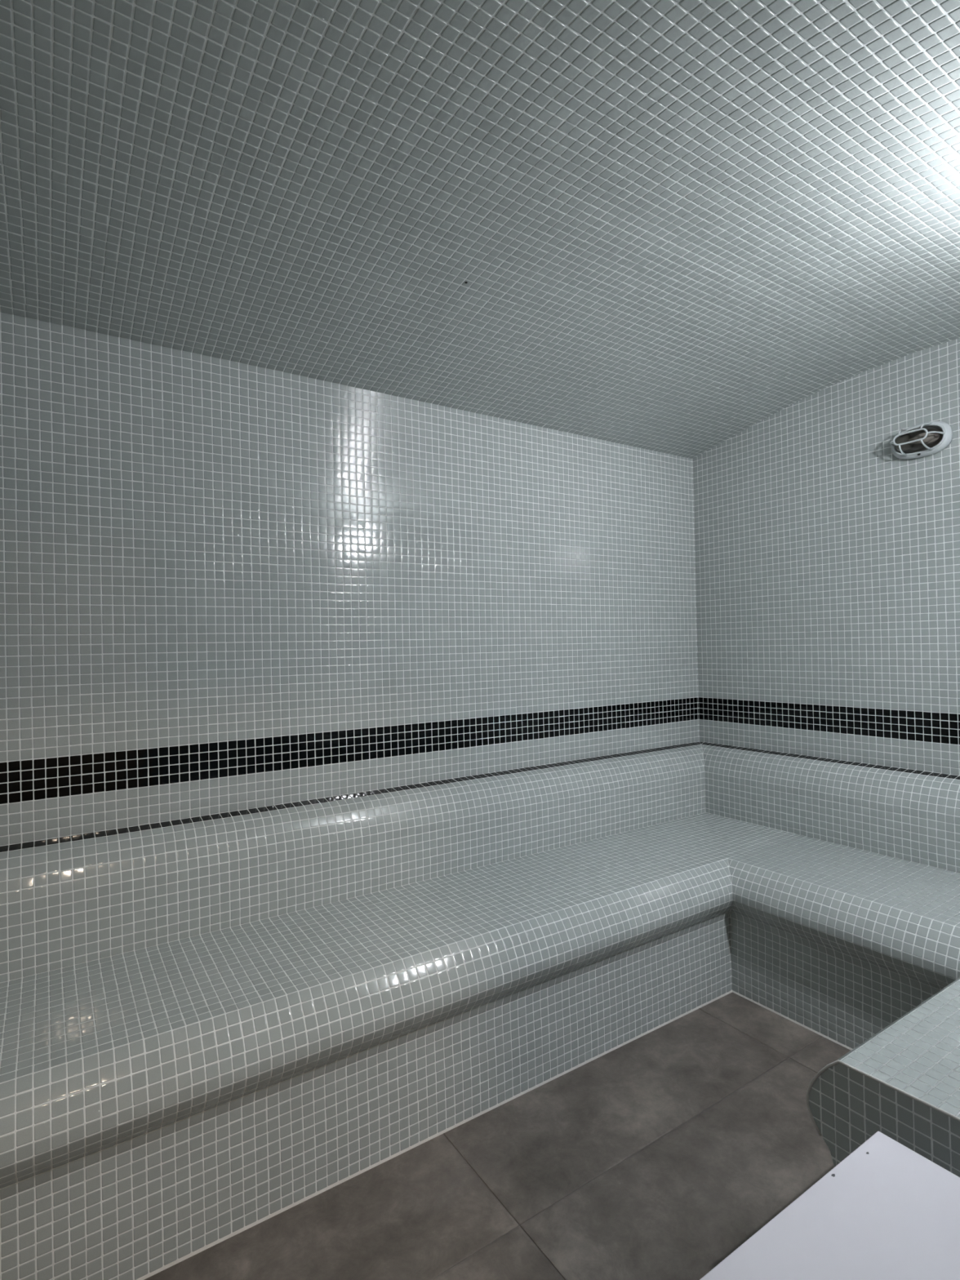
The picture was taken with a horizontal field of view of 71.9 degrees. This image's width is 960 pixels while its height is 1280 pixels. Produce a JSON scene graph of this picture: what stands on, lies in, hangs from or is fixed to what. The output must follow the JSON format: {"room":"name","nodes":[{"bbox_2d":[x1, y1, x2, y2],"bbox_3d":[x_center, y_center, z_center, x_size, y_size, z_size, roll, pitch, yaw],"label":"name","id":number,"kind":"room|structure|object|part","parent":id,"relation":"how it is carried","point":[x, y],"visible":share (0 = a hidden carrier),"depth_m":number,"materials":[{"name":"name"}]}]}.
{"room":"spa","nodes":[
{"label":"spa","id":0,"kind":"room"},
{"bbox_2d":[0,311,699,846],"bbox_3d":[-0.307,0.116,2.272,3.315,2.251,0.130,-1,-1,-33],"label":"wall","id":1,"kind":"structure","parent":0,"point":[226,585],"depth_m":2.03,"materials":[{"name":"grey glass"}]},
{"bbox_2d":[0,0,959,458],"bbox_3d":[0.220,-0.957,1.444,3.315,0.246,2.133,-1,-1,-33],"label":"ceiling","id":2,"kind":"structure","parent":0,"point":[671,227],"depth_m":1.40,"materials":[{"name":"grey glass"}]},
{"bbox_2d":[144,991,850,1279],"bbox_3d":[0.756,1.257,0.683,3.315,0.104,3.911,-1,-1,-33],"label":"floor","id":3,"kind":"structure","parent":0,"point":[658,1156],"depth_m":1.50,"materials":[{"name":"grey tile"}]},
{"bbox_2d":[0,741,959,1279],"bbox_3d":[0.259,0.846,1.429,3.056,0.752,1.874,-1,-1,-33],"label":"bench","id":4,"kind":"object","parent":3,"relation":"on","point":[211,1026],"visible":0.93,"depth_m":1.74,"materials":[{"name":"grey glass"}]},
{"bbox_3d":[-0.230,0.631,2.167,3.056,0.289,0.113,-1,-1,-33],"label":"backrest","id":5,"kind":"part","parent":4,"relation":"part of","materials":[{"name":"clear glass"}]},
{"bbox_3d":[-0.129,0.777,1.917,2.946,0.013,0.417,-1,-1,-33],"label":"seat","id":6,"kind":"part","parent":4,"relation":"part of","materials":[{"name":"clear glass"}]},
{"bbox_3d":[1.483,0.595,2.240,0.113,0.289,1.874,-1,-1,-33],"label":"backrest","id":7,"kind":"part","parent":4,"relation":"part of","materials":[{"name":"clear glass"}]},
{"bbox_3d":[1.382,0.745,1.921,0.417,0.013,1.237,-1,-1,-33],"label":"seat","id":8,"kind":"part","parent":4,"relation":"part of","materials":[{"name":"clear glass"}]},
{"bbox_3d":[0.778,0.832,1.002,0.001,0.751,0.588,-1,-1,-33],"label":"panel","id":9,"kind":"part","parent":4,"relation":"part of","materials":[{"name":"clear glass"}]},
{"bbox_3d":[1.272,0.743,1.357,1.219,0.013,0.417,-1,-1,-33],"label":"seat","id":10,"kind":"part","parent":4,"relation":"part of","materials":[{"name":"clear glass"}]},
{"bbox_2d":[699,1131,959,1279],"bbox_3d":[0.477,0.979,0.686,0.580,0.464,0.390,-1,-1,-33],"label":"panel","id":11,"kind":"object","parent":3,"relation":"on","point":[886,1211],"visible":1,"depth_m":0.84,"materials":[{"name":"white plastic"}]},
{"bbox_2d":[692,337,959,775],"bbox_3d":[1.608,0.074,2.256,0.130,2.251,2.004,-1,-1,-33],"label":"wall","id":12,"kind":"structure","parent":0,"point":[827,560],"depth_m":2.51,"materials":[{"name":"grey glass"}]},
{"bbox_2d":[888,421,952,459],"bbox_3d":[1.474,-0.679,2.238,0.092,0.113,0.184,-1,-1,-33],"label":"lamp","id":13,"kind":"object","parent":12,"relation":"attached to","point":[928,438],"visible":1,"depth_m":2.23,"materials":[{"name":"grey plastic"}]},
{"bbox_3d":[1.476,-0.679,2.239,0.070,0.075,0.142,-1,-1,-33],"label":"glass","id":14,"kind":"part","parent":13,"relation":"part of","materials":[{"name":"grey"}]},
{"bbox_3d":[1.491,-0.679,2.238,0.038,0.038,0.079,-1,-1,-33],"label":"bulb","id":15,"kind":"part","parent":13,"relation":"part of","materials":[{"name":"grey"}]}
]}

